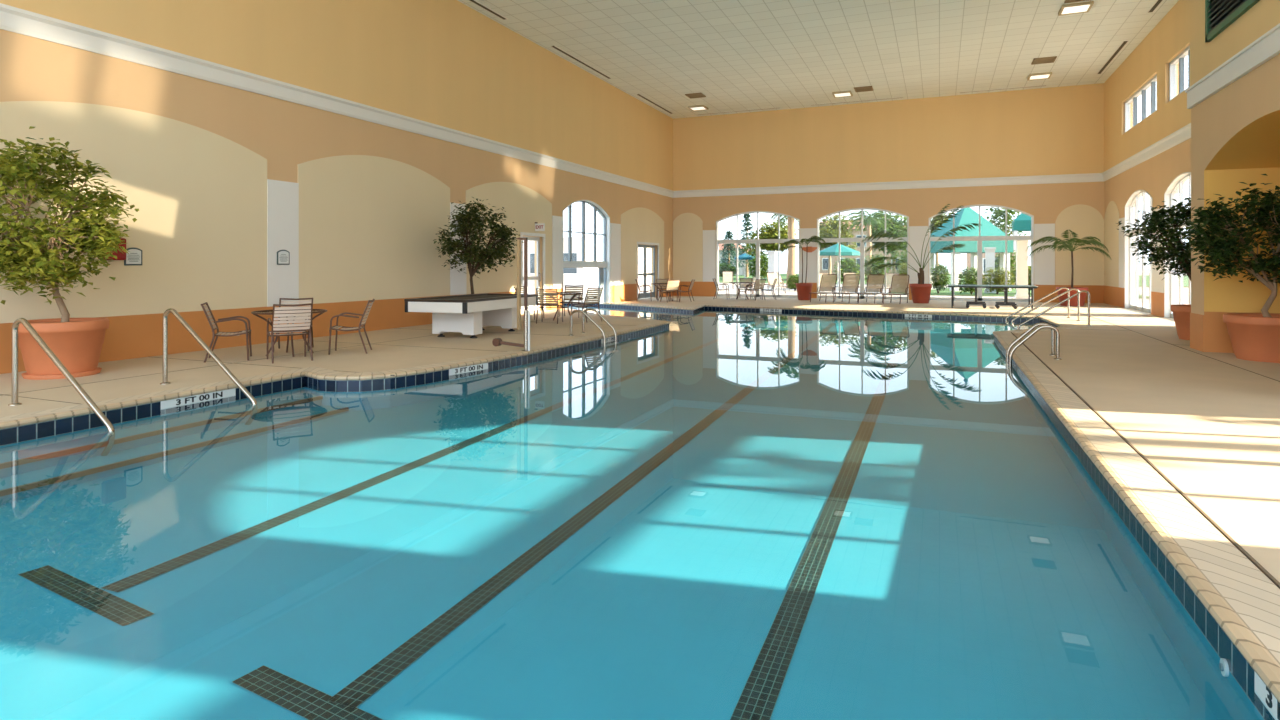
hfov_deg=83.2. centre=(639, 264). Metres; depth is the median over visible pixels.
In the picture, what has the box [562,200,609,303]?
window
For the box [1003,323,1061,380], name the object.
pool ladder
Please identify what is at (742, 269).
building
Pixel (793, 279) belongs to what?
shrub
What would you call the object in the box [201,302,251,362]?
armchair
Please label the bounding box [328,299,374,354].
armchair
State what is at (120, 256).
alarm box
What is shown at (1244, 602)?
pool coping
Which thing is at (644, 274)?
door
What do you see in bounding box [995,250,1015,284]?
shrub
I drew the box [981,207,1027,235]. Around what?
tree
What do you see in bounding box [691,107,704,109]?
diffuser
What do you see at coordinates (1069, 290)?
handrail
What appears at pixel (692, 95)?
ceiling vent
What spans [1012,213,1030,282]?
gazebo
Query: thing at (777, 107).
ceiling vent
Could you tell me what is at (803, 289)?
potted palm
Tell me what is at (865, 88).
ceiling vent
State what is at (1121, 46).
ceiling vent
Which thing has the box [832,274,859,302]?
chaise lounge
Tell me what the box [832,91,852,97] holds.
ceiling lamp
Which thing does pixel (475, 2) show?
ceiling vent
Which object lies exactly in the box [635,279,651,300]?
armchair
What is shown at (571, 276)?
building
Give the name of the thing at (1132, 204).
window
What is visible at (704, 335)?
water
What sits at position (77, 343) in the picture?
potted ficus
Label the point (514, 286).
armchair
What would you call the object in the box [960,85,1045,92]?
ceiling vent
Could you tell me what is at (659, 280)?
armchair
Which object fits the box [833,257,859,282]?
shrub
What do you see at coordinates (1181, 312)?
potted ficus
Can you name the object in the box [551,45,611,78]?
ceiling vent
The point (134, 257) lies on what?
plaque
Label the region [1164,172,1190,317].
window
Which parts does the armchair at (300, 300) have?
leg, leg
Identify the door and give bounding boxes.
[520,232,544,312]
[637,242,658,298]
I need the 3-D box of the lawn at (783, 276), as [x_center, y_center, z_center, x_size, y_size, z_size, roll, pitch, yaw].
[41.083,1.480,79.306,105.000,0.001,62.000,0,0,23]
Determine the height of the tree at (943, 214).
6.692 m
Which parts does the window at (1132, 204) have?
frame, rail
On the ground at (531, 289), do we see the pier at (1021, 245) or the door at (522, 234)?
the pier at (1021, 245)
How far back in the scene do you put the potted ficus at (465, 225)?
17.42 m
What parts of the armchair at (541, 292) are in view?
seat frame, leg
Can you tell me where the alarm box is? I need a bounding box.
[104,238,125,259]
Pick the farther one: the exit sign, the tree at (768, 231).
the tree at (768, 231)
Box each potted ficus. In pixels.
[0,126,138,379]
[433,197,523,293]
[1117,195,1190,339]
[1166,174,1279,362]
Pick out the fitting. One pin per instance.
(1223, 665)
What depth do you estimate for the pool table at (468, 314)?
14.50 m
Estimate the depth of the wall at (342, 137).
14.44 m
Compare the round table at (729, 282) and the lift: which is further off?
the round table at (729, 282)
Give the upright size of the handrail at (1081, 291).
1.196 m
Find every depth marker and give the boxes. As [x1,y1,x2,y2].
[161,388,235,409]
[449,363,487,375]
[601,336,613,342]
[760,308,781,311]
[905,314,931,317]
[1255,672,1279,719]
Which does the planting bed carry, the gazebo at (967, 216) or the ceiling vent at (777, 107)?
the gazebo at (967, 216)
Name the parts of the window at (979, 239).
rail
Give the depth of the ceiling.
22.67 m
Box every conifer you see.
[719,230,740,276]
[734,213,754,276]
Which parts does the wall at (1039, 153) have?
arch panel, cornice, arch panel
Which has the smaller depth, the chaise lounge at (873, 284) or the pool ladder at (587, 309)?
the pool ladder at (587, 309)
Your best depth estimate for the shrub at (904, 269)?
38.01 m
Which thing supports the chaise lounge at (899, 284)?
on the floor
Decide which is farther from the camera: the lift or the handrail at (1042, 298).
the handrail at (1042, 298)
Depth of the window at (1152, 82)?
22.73 m
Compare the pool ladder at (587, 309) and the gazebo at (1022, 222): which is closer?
the pool ladder at (587, 309)
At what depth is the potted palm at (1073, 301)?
25.63 m
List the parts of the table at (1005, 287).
leg, under frame, under frame, leg, leg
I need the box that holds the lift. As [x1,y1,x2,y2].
[492,238,529,350]
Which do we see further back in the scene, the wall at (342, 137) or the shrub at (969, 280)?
the shrub at (969, 280)
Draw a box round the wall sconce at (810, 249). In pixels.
[801,247,816,251]
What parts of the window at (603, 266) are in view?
frame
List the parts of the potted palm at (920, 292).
stem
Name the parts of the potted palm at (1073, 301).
stem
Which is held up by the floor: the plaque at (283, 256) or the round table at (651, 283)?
the round table at (651, 283)
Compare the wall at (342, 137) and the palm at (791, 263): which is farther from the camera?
the palm at (791, 263)
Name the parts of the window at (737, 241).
rail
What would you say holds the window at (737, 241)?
in the wall at (1039, 153)
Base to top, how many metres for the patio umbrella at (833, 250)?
3.030 m
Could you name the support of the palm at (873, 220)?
on the lawn at (783, 276)
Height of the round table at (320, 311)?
0.725 m
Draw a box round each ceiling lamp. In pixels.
[688,105,707,110]
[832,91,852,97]
[1027,72,1051,80]
[1058,1,1093,15]
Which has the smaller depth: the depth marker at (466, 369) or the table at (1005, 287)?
the depth marker at (466, 369)
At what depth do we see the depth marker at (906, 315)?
22.04 m
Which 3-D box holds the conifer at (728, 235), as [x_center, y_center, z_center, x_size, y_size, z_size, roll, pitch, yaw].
[11.152,-1.458,90.711,3.521,5.896,3.435,0,0,23]
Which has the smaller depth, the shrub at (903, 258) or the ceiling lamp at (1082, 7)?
the ceiling lamp at (1082, 7)
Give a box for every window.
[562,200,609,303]
[716,211,799,297]
[817,208,908,299]
[929,204,1033,301]
[1125,74,1156,132]
[1125,190,1152,312]
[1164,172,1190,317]
[1169,45,1189,100]
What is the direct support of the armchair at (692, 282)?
on the floor
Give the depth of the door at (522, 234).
22.93 m
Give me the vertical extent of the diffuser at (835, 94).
0.025 m
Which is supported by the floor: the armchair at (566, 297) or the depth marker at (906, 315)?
the armchair at (566, 297)
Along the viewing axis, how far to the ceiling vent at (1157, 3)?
19.26 m
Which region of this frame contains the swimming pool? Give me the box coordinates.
[0,303,1274,719]
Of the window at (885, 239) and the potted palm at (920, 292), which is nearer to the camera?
the potted palm at (920, 292)
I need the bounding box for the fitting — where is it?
[1219,658,1228,676]
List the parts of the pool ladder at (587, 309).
rail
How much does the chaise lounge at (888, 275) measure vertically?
1.098 m
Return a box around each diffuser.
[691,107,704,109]
[834,93,850,96]
[1030,74,1049,78]
[1062,5,1089,13]
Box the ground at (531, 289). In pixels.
[523,271,1188,303]
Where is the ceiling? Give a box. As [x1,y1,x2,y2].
[457,0,1178,118]
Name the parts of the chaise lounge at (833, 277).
frame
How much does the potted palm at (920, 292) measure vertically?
3.788 m
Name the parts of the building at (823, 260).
pane, pane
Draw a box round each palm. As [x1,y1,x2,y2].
[771,214,798,287]
[779,236,825,299]
[848,210,891,282]
[862,204,981,302]
[1026,230,1110,305]
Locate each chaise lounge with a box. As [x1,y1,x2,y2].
[723,271,733,288]
[767,272,785,293]
[809,274,836,302]
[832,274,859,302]
[843,272,859,292]
[857,274,884,303]
[882,274,909,303]
[883,273,898,295]
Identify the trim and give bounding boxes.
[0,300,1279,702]
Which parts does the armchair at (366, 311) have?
arm, seat frame, arm, leg, leg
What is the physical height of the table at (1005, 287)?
0.762 m
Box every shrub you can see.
[719,263,738,276]
[748,253,776,278]
[786,274,798,290]
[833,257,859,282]
[864,254,888,281]
[887,249,906,275]
[898,262,906,287]
[930,263,950,292]
[957,266,984,294]
[982,267,1014,293]
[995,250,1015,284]
[1010,266,1030,290]
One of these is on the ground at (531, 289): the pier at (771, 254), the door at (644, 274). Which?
the pier at (771, 254)
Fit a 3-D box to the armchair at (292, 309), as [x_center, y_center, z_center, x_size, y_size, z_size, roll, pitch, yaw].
[-5.391,1.030,11.098,0.568,0.890,0.678,0,0,-34]
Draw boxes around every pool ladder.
[569,308,616,342]
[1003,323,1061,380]
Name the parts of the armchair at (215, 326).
leg, leg, arm, seat frame, arm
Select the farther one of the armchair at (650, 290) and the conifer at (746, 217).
the conifer at (746, 217)
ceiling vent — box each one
[468,0,507,19]
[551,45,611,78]
[636,94,673,113]
[685,93,705,98]
[697,107,779,114]
[811,97,902,105]
[854,86,873,91]
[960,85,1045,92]
[1031,56,1056,64]
[1064,0,1088,2]
[1097,41,1128,73]
[1147,0,1162,12]
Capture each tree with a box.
[742,220,797,256]
[819,213,858,277]
[863,212,906,272]
[905,212,952,280]
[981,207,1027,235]
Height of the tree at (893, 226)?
7.038 m
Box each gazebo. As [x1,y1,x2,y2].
[930,207,1012,290]
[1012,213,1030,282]
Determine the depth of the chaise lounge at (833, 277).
29.01 m
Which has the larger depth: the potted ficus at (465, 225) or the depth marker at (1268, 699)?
the potted ficus at (465, 225)
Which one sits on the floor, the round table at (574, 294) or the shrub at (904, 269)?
the round table at (574, 294)
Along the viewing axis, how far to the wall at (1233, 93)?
11.82 m
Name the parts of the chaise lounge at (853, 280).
frame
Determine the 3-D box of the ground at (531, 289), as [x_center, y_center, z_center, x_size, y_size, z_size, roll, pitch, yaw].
[19.190,1.500,46.171,240.000,0.001,220.000,0,0,23]
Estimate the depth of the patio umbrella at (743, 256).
75.74 m
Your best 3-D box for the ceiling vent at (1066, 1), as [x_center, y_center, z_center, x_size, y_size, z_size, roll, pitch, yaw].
[11.373,-6.910,18.556,0.680,0.039,0.680,0,0,23]
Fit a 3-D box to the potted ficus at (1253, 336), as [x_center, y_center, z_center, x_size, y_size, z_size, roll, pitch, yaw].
[9.384,0.046,11.030,2.359,2.847,1.526,0,0,15]
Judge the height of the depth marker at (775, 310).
0.095 m
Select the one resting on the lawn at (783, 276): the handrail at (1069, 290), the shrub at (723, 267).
the shrub at (723, 267)
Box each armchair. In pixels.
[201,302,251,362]
[266,303,312,362]
[273,298,313,350]
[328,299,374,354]
[514,286,543,319]
[536,288,562,323]
[559,285,583,317]
[571,287,602,322]
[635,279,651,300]
[656,279,670,299]
[660,280,679,301]
[677,279,694,301]
[713,278,728,297]
[738,278,751,298]
[746,279,765,300]
[761,278,776,299]
[776,275,789,289]
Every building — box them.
[523,237,650,286]
[719,244,755,274]
[797,219,906,275]
[967,250,1013,284]
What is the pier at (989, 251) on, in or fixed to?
on the planting bed
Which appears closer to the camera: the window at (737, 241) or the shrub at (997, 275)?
the window at (737, 241)
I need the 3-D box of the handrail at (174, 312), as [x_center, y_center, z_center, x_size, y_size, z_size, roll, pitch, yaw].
[-5.158,1.201,8.598,1.624,1.334,0.108,0,0,23]
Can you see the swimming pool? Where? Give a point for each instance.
(508, 539)
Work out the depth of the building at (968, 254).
50.59 m
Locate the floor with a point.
(1208, 423)
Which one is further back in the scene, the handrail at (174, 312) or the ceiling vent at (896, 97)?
the ceiling vent at (896, 97)
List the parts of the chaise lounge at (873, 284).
frame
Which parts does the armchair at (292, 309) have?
arm, leg, seat frame, arm, leg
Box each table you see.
[251,309,326,356]
[404,293,537,337]
[550,292,583,320]
[651,283,678,299]
[729,282,754,299]
[947,284,1037,308]
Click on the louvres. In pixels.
(1219, 14)
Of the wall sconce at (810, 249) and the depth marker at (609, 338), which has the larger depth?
the wall sconce at (810, 249)
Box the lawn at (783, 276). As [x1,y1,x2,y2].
[719,274,1188,286]
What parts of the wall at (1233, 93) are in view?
cornice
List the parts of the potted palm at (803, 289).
stem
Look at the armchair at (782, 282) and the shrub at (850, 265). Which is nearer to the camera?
the armchair at (782, 282)
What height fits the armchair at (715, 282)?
0.890 m
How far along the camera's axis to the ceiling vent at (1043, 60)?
24.36 m
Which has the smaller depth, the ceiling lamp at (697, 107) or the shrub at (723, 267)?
the ceiling lamp at (697, 107)
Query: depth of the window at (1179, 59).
19.21 m
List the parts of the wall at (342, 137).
arch panel, cornice, arch panel, arch panel, arch panel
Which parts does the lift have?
arm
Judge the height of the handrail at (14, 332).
1.314 m
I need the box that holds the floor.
[0,293,1279,588]
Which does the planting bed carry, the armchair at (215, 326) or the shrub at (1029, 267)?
the shrub at (1029, 267)
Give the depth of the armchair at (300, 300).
12.72 m
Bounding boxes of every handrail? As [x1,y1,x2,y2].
[8,318,114,455]
[160,308,257,424]
[1005,287,1069,320]
[1011,288,1080,323]
[1017,290,1090,328]
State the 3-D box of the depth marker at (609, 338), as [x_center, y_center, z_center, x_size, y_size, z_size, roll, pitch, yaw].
[-0.651,1.562,14.999,0.008,0.095,0.700,0,0,23]
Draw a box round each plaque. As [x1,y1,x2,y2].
[124,248,141,264]
[277,250,289,264]
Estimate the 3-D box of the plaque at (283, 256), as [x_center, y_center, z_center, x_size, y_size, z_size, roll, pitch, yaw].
[-6.864,-0.145,13.866,0.020,0.290,0.280,0,0,23]
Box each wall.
[0,0,673,373]
[673,83,1104,302]
[1102,0,1190,316]
[1185,0,1279,352]
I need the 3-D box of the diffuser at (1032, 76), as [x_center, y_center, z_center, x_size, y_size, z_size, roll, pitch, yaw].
[14.616,-6.888,26.359,0.600,0.025,0.600,0,0,23]
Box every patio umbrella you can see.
[734,253,754,277]
[819,243,859,286]
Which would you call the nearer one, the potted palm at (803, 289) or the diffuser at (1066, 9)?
the diffuser at (1066, 9)
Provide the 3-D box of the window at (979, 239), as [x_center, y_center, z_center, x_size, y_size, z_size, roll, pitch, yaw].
[13.805,-0.484,29.282,3.860,3.909,0.315,0,0,23]
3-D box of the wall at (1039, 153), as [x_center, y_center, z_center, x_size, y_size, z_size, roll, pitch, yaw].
[9.682,-2.730,30.955,17.520,8.400,0.400,0,0,23]
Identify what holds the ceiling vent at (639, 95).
in the ceiling
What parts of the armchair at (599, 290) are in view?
seat frame, leg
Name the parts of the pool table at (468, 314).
rail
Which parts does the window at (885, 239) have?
rail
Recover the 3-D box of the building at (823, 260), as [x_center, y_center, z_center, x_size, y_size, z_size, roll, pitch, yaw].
[30.184,-2.400,100.080,14.659,7.800,13.000,0,0,23]
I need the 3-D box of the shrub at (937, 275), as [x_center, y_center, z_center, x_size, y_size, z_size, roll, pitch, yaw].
[15.345,0.702,37.030,1.240,1.597,1.242,0,0,23]
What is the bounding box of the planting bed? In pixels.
[888,288,1148,297]
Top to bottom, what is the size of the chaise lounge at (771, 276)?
1.098 m
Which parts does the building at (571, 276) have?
pane, pane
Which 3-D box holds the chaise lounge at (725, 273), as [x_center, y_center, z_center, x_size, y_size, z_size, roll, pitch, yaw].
[5.534,0.957,45.300,0.654,1.098,1.439,0,0,5]
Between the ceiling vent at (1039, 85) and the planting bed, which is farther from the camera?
the planting bed
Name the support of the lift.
on the floor
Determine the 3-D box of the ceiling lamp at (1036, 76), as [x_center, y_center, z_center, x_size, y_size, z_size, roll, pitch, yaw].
[14.616,-6.894,26.359,0.720,0.069,0.720,0,0,23]
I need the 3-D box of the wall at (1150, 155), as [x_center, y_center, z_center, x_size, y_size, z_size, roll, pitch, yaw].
[11.070,-2.730,11.210,0.400,8.400,35.200,0,0,23]
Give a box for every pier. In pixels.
[767,251,776,287]
[984,247,995,292]
[1014,240,1028,298]
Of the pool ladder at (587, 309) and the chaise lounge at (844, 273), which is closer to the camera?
the pool ladder at (587, 309)
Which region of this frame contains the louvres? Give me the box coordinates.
[1205,0,1259,41]
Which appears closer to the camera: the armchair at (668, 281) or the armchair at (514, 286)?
the armchair at (514, 286)
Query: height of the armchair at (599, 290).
0.890 m
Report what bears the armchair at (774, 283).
on the floor
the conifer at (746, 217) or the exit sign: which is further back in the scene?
the conifer at (746, 217)
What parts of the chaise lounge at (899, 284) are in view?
frame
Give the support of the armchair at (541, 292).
on the floor
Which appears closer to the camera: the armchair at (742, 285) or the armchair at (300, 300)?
the armchair at (300, 300)
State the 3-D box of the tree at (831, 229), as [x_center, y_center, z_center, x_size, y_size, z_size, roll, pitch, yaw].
[20.746,-2.074,78.115,5.996,7.158,5.544,0,0,23]
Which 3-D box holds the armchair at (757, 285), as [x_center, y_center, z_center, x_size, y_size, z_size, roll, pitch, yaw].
[4.825,1.030,29.949,0.568,0.890,0.678,0,0,-33]
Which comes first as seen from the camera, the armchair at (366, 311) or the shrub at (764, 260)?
the armchair at (366, 311)
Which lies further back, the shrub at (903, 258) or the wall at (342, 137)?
the shrub at (903, 258)
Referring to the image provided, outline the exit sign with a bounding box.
[535,222,544,230]
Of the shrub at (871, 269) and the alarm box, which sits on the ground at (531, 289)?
the shrub at (871, 269)
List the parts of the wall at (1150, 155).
arch panel, cornice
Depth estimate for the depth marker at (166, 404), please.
8.39 m

